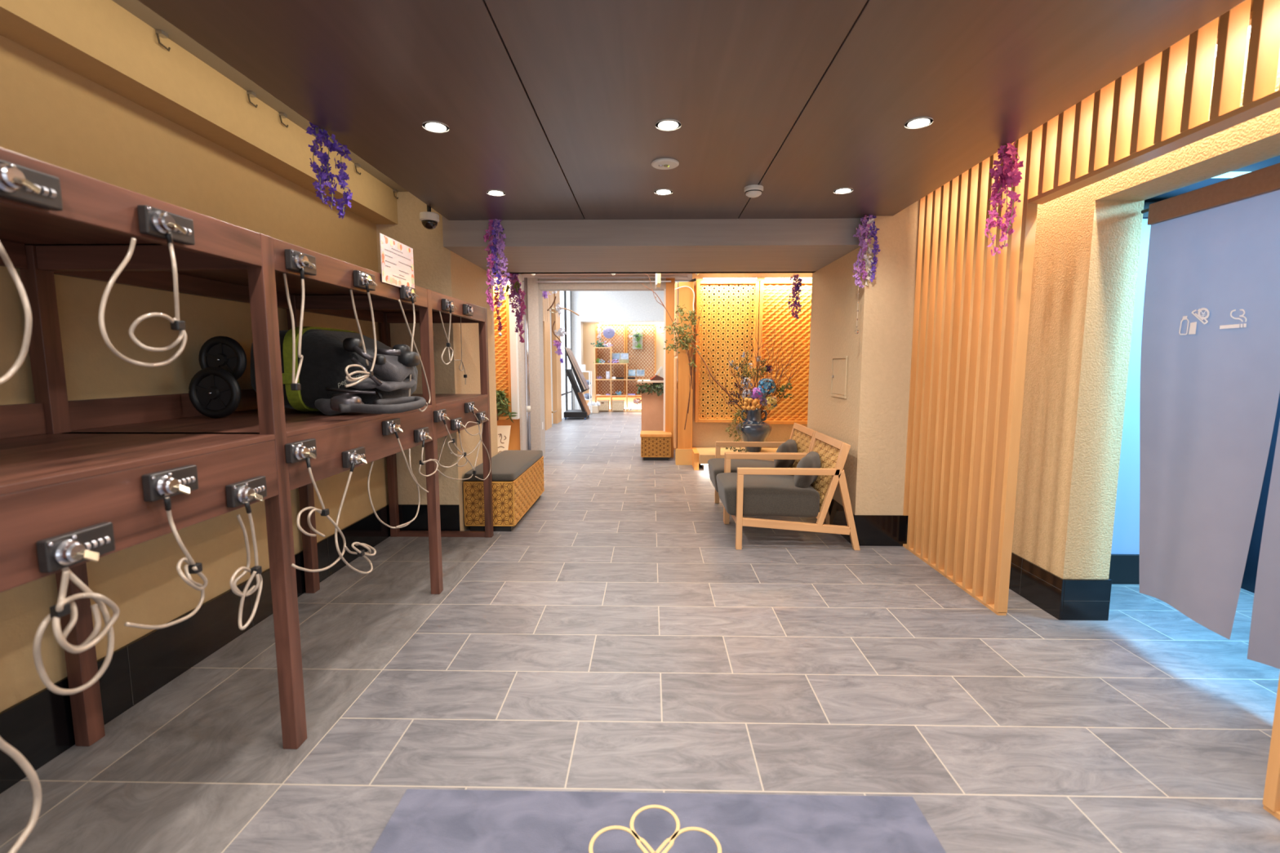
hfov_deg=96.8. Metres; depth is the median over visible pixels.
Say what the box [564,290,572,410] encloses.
window
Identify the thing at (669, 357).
trim
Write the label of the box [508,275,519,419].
trim
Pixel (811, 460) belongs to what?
throw pillow
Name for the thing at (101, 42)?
beam
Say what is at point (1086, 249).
wall
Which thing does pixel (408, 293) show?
lock
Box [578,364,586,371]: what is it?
display card
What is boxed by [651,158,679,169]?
smoke detector
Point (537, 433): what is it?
trim
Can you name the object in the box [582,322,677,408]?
wall
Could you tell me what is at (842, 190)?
recessed light
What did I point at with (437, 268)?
wall
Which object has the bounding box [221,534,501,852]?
trim
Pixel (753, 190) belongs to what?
smoke detector
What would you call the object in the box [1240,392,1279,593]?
wall
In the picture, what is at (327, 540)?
trim
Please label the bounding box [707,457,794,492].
seat cushion
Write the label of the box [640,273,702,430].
leafy branch
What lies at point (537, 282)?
trim
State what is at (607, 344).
bunch
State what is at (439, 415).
lock
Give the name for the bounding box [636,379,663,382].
countertop
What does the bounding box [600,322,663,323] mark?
lamp
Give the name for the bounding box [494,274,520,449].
wall
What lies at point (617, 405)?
rattan basket
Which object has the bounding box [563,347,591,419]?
signboard
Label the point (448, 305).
lock
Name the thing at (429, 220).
dome camera
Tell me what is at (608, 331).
fan
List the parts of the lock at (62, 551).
knob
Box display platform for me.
[692,446,777,470]
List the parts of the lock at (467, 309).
knob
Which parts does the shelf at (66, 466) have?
rail, rail, post, rail, rail, cross rail, rail, rail, post, post, rail, rail, cross rail, rail, post, post, cross rail, foot rail, rail, rail, post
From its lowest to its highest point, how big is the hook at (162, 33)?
0.054 m
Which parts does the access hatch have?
door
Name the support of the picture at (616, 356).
attached to the framed print at (614, 355)
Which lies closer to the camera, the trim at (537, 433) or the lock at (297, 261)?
the lock at (297, 261)
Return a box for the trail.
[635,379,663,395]
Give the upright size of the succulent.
0.241 m
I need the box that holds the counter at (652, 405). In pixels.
[636,379,677,449]
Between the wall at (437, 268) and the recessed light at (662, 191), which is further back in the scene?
the wall at (437, 268)
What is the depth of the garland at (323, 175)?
2.38 m
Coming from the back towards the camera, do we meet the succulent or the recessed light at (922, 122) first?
the succulent
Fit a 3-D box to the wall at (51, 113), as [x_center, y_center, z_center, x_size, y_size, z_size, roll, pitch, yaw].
[-1.925,-0.127,1.484,0.090,2.424,7.300,0,6,1]
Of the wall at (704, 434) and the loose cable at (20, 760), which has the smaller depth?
the loose cable at (20, 760)
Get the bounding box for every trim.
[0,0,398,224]
[126,540,1110,706]
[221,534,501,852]
[490,271,813,274]
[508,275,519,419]
[516,273,526,450]
[527,278,545,455]
[534,276,687,283]
[538,278,666,291]
[549,290,554,307]
[551,290,561,423]
[663,288,666,431]
[665,278,675,457]
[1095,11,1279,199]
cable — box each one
[0,736,41,852]
[675,285,694,311]
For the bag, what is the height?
0.200 m
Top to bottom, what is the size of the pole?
2.330 m
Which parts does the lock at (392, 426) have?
knob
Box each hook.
[155,29,170,51]
[246,91,257,107]
[278,112,288,127]
[354,163,360,174]
[392,189,398,199]
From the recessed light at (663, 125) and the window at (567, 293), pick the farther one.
the window at (567, 293)
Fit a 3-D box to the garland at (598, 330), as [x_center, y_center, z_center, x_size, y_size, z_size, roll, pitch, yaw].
[-1.063,-2.408,14.820,0.144,0.536,0.062,0,6,1]
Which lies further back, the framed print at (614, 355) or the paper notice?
the framed print at (614, 355)
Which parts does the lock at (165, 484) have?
knob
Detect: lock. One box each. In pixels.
[0,159,62,384]
[32,522,119,695]
[98,204,195,367]
[124,465,208,629]
[225,475,266,630]
[283,248,316,390]
[284,438,346,572]
[334,446,376,573]
[344,270,377,387]
[367,417,428,528]
[398,284,431,412]
[413,426,457,476]
[433,408,466,462]
[437,411,488,479]
[439,298,457,364]
[450,417,474,470]
[453,303,473,384]
[464,401,490,479]
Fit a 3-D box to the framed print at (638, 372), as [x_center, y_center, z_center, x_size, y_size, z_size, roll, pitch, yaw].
[0.012,-1.389,14.725,0.220,0.180,0.014,0,6,1]
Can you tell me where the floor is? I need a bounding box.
[0,412,1279,852]
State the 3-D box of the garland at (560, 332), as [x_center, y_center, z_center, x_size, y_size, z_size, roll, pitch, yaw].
[-1.324,-1.792,9.389,0.648,1.490,0.169,0,6,1]
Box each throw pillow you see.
[773,439,796,467]
[794,451,820,488]
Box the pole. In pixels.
[524,277,531,450]
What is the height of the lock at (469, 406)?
0.531 m
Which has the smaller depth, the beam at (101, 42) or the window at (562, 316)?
the beam at (101, 42)
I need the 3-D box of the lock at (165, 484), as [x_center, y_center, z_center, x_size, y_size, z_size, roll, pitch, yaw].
[-1.097,0.293,1.354,0.086,0.381,0.262,-1,6,-8]
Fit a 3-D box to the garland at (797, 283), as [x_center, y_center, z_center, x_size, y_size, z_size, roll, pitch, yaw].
[1.390,-1.166,5.082,0.111,0.406,0.109,-6,8,-41]
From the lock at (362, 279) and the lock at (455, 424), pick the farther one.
the lock at (455, 424)
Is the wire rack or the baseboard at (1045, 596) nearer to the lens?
the baseboard at (1045, 596)
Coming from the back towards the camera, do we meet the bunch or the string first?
the bunch
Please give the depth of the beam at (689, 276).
7.15 m
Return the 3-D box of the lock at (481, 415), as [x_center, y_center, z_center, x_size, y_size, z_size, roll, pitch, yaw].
[-1.046,0.142,3.416,0.071,0.389,0.943,0,6,1]
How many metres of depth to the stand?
8.33 m
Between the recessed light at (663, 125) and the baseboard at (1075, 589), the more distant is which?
the baseboard at (1075, 589)
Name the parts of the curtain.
curtain rod, cloth panel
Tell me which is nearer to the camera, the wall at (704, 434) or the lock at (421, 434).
the lock at (421, 434)
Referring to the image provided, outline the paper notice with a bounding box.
[379,232,414,288]
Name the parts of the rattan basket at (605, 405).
lid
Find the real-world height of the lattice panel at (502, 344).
1.750 m
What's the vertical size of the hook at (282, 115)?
0.054 m
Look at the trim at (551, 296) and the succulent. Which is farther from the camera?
the succulent
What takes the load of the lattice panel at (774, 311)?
attached to the wall at (704, 434)
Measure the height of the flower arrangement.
1.622 m
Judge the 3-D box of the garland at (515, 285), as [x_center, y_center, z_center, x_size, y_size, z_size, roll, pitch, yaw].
[-1.140,-1.049,4.984,0.288,0.630,0.143,0,6,1]
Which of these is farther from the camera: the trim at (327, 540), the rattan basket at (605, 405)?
the rattan basket at (605, 405)
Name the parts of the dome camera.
stem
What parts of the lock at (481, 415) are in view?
knob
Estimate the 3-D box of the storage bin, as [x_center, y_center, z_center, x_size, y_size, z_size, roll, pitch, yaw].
[-1.170,-0.492,14.410,0.339,0.296,0.300,0,6,1]
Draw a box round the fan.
[603,326,614,338]
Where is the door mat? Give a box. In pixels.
[370,788,946,852]
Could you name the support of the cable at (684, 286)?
attached to the wooden post
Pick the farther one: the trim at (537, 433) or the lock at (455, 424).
the trim at (537, 433)
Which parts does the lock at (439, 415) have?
knob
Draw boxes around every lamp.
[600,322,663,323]
[1214,38,1217,57]
[1247,18,1251,39]
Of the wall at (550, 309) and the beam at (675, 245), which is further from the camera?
the wall at (550, 309)
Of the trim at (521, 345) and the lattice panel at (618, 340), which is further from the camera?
the lattice panel at (618, 340)
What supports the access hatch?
attached to the wall at (873, 417)
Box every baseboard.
[0,504,390,794]
[398,504,460,531]
[828,498,854,544]
[853,515,908,546]
[1008,552,1064,620]
[1061,578,1111,620]
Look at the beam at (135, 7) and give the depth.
2.27 m
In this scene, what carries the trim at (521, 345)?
attached to the wall at (514, 437)
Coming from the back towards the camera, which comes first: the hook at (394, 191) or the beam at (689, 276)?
the beam at (689, 276)
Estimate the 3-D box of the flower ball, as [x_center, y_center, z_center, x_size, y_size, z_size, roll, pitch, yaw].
[-0.068,-0.580,14.830,0.224,0.329,0.183,0,6,1]
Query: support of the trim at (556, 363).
attached to the wall at (550, 309)
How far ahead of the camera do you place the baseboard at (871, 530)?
3.90 m
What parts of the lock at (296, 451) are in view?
knob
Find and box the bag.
[605,371,609,378]
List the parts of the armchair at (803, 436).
leg, leg, armrest, armrest, panel, rail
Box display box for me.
[618,360,628,363]
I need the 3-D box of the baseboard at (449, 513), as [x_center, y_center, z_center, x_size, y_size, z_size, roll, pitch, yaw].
[-1.567,0.683,4.157,0.497,0.225,0.012,0,6,1]
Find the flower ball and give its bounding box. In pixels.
[633,398,641,404]
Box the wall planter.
[629,329,643,349]
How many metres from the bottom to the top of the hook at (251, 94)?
0.054 m
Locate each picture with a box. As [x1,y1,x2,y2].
[612,353,619,359]
[621,353,627,359]
[628,370,635,375]
[636,370,644,375]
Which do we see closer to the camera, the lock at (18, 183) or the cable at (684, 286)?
the lock at (18, 183)
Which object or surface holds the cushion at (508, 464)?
on the bench at (517, 475)
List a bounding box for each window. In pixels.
[560,290,566,418]
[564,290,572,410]
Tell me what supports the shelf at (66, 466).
on the floor
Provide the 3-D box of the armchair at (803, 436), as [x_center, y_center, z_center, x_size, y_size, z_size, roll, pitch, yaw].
[1.045,0.361,4.767,0.910,0.729,0.650,0,6,1]
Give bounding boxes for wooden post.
[673,281,693,465]
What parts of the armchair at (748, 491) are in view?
leg, rail, leg, armrest, armrest, rail, panel, leg, rail, leg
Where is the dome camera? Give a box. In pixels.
[419,204,439,229]
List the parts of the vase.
handle, handle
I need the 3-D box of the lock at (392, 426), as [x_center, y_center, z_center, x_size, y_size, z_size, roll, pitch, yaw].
[-1.076,0.225,2.563,0.095,0.523,0.464,0,6,1]
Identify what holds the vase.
on the display platform
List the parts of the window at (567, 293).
pane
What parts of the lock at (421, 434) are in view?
knob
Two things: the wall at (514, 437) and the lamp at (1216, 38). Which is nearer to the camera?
the lamp at (1216, 38)
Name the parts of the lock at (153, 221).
knob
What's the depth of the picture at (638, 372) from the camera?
14.72 m
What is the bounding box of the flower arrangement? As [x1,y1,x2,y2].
[689,314,809,452]
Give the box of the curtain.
[1139,162,1279,669]
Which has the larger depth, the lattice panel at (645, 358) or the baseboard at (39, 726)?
the lattice panel at (645, 358)
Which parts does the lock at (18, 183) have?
knob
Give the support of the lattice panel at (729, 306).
attached to the wall at (704, 434)
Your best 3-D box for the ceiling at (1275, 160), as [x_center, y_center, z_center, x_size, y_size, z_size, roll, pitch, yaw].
[2.832,-1.095,1.703,1.130,0.060,3.060,0,6,1]
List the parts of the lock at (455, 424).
knob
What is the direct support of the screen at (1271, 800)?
on the floor
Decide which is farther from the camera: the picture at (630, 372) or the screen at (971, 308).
the picture at (630, 372)
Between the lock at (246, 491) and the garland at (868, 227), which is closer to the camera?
the lock at (246, 491)
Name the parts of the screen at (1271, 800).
rail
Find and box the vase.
[735,408,772,452]
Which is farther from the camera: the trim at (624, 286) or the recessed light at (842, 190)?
the trim at (624, 286)
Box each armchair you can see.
[707,422,825,523]
[715,431,860,550]
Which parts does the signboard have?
support arm, brown panel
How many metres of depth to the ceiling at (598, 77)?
1.96 m
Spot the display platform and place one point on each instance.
(701, 455)
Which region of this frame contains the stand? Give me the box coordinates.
[649,366,663,380]
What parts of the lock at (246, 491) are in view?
knob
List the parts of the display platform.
panel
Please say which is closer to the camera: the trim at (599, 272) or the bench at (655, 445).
the trim at (599, 272)
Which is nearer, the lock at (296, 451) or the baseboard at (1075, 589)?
the lock at (296, 451)
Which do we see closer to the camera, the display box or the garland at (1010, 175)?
the garland at (1010, 175)
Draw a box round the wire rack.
[574,371,591,413]
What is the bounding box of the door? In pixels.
[542,291,551,430]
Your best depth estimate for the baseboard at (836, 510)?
4.23 m
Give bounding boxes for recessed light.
[422,120,449,133]
[486,189,505,195]
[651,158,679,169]
[653,188,672,195]
[655,119,681,130]
[833,187,853,194]
[904,116,933,128]
[1212,171,1251,177]
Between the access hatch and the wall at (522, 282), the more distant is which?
the wall at (522, 282)
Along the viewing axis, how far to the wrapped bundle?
13.86 m
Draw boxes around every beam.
[111,0,1253,191]
[442,215,863,273]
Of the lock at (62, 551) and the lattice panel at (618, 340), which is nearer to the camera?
the lock at (62, 551)
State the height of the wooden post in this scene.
2.220 m
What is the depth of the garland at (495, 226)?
3.79 m
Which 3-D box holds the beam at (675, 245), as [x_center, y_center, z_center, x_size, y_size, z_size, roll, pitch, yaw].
[0.090,-1.466,4.349,2.800,0.394,1.170,0,6,1]
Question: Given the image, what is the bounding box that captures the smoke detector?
[743,184,763,197]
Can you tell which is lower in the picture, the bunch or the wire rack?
the wire rack
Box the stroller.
[188,326,426,417]
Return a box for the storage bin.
[586,401,600,413]
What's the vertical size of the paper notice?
0.201 m
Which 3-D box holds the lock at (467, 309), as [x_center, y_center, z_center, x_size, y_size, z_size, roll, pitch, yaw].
[-1.158,-0.519,3.713,0.106,0.508,0.509,-3,7,-24]
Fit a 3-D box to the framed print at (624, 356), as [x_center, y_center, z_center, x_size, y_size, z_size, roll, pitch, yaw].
[-0.401,-1.812,14.686,0.215,0.180,0.014,0,6,1]
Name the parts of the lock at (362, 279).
knob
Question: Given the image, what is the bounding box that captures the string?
[854,288,858,333]
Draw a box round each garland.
[306,122,352,218]
[483,218,510,311]
[493,272,526,342]
[542,290,578,363]
[596,324,601,342]
[787,273,802,319]
[852,214,880,288]
[983,141,1023,256]
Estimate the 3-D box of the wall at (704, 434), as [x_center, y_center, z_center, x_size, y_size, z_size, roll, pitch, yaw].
[1.594,-0.714,7.104,1.900,2.350,0.060,0,6,1]
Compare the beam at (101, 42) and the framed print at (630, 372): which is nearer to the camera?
the beam at (101, 42)
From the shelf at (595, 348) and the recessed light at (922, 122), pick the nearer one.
the recessed light at (922, 122)
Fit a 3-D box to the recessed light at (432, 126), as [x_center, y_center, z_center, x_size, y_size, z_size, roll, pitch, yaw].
[-0.824,-1.208,2.293,0.104,0.005,0.104,0,6,1]
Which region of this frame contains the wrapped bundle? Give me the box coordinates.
[583,393,591,399]
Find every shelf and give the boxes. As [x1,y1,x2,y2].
[0,147,493,749]
[594,346,649,412]
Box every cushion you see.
[464,449,542,480]
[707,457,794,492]
[715,472,819,517]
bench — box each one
[463,449,544,531]
[640,431,671,460]
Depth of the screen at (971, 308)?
2.85 m
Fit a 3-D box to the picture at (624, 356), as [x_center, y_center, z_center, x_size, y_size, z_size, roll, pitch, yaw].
[-0.401,-1.811,14.680,0.187,0.140,0.002,0,6,1]
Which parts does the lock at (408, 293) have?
knob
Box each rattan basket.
[596,400,609,411]
[611,400,624,411]
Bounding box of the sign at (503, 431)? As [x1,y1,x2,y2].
[497,425,511,453]
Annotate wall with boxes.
[0,35,388,712]
[376,191,497,531]
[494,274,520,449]
[522,281,527,450]
[550,309,553,424]
[571,280,688,409]
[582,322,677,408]
[692,272,812,447]
[807,199,919,515]
[1011,182,1144,579]
[1108,201,1156,584]
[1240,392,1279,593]
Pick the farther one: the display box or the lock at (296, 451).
the display box
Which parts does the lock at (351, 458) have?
knob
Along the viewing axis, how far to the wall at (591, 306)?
14.38 m
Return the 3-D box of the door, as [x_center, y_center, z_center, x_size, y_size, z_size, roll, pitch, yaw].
[-1.805,-1.376,10.123,0.082,3.000,1.950,0,6,1]
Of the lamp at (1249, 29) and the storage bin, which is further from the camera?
the storage bin
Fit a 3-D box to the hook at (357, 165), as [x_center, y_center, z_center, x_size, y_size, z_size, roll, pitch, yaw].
[-1.676,-1.528,3.375,0.022,0.054,0.045,0,6,1]
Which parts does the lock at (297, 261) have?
knob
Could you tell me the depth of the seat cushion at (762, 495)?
3.84 m
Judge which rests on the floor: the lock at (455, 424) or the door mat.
the door mat
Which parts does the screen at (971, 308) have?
rail, header rail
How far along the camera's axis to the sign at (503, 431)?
7.01 m
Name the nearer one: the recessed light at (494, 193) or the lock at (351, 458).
the lock at (351, 458)
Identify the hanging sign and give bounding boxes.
[655,273,660,288]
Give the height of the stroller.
0.379 m
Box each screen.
[902,0,1279,615]
[1262,673,1279,820]
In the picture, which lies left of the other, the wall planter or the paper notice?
the paper notice
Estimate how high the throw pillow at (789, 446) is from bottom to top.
0.253 m
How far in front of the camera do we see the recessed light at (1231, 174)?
2.60 m
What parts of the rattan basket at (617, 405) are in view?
lid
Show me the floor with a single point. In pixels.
(619, 637)
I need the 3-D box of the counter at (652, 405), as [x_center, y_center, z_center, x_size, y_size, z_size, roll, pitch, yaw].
[0.542,-0.188,8.482,1.155,1.000,0.680,0,6,1]
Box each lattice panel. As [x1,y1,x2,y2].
[493,276,511,419]
[595,323,626,397]
[626,323,656,397]
[694,277,759,422]
[756,277,812,424]
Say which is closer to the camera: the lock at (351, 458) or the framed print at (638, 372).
the lock at (351, 458)
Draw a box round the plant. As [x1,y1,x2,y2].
[496,390,516,422]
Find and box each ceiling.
[137,0,1245,220]
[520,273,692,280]
[1144,155,1279,201]
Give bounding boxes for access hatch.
[830,355,848,398]
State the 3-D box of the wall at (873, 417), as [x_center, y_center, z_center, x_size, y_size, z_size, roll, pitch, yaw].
[1.939,-0.452,4.409,0.900,2.424,1.260,0,6,1]
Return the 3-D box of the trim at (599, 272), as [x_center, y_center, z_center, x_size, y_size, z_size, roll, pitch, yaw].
[0.101,-1.495,4.901,4.800,0.330,0.075,0,6,1]
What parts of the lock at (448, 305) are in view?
knob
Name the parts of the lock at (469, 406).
knob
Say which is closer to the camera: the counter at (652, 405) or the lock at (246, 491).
the lock at (246, 491)
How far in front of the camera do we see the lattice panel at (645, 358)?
14.94 m
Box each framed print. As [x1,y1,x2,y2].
[611,352,620,359]
[620,352,628,359]
[627,369,635,376]
[635,369,644,376]
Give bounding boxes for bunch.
[603,340,613,346]
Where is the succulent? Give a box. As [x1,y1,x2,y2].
[591,338,606,346]

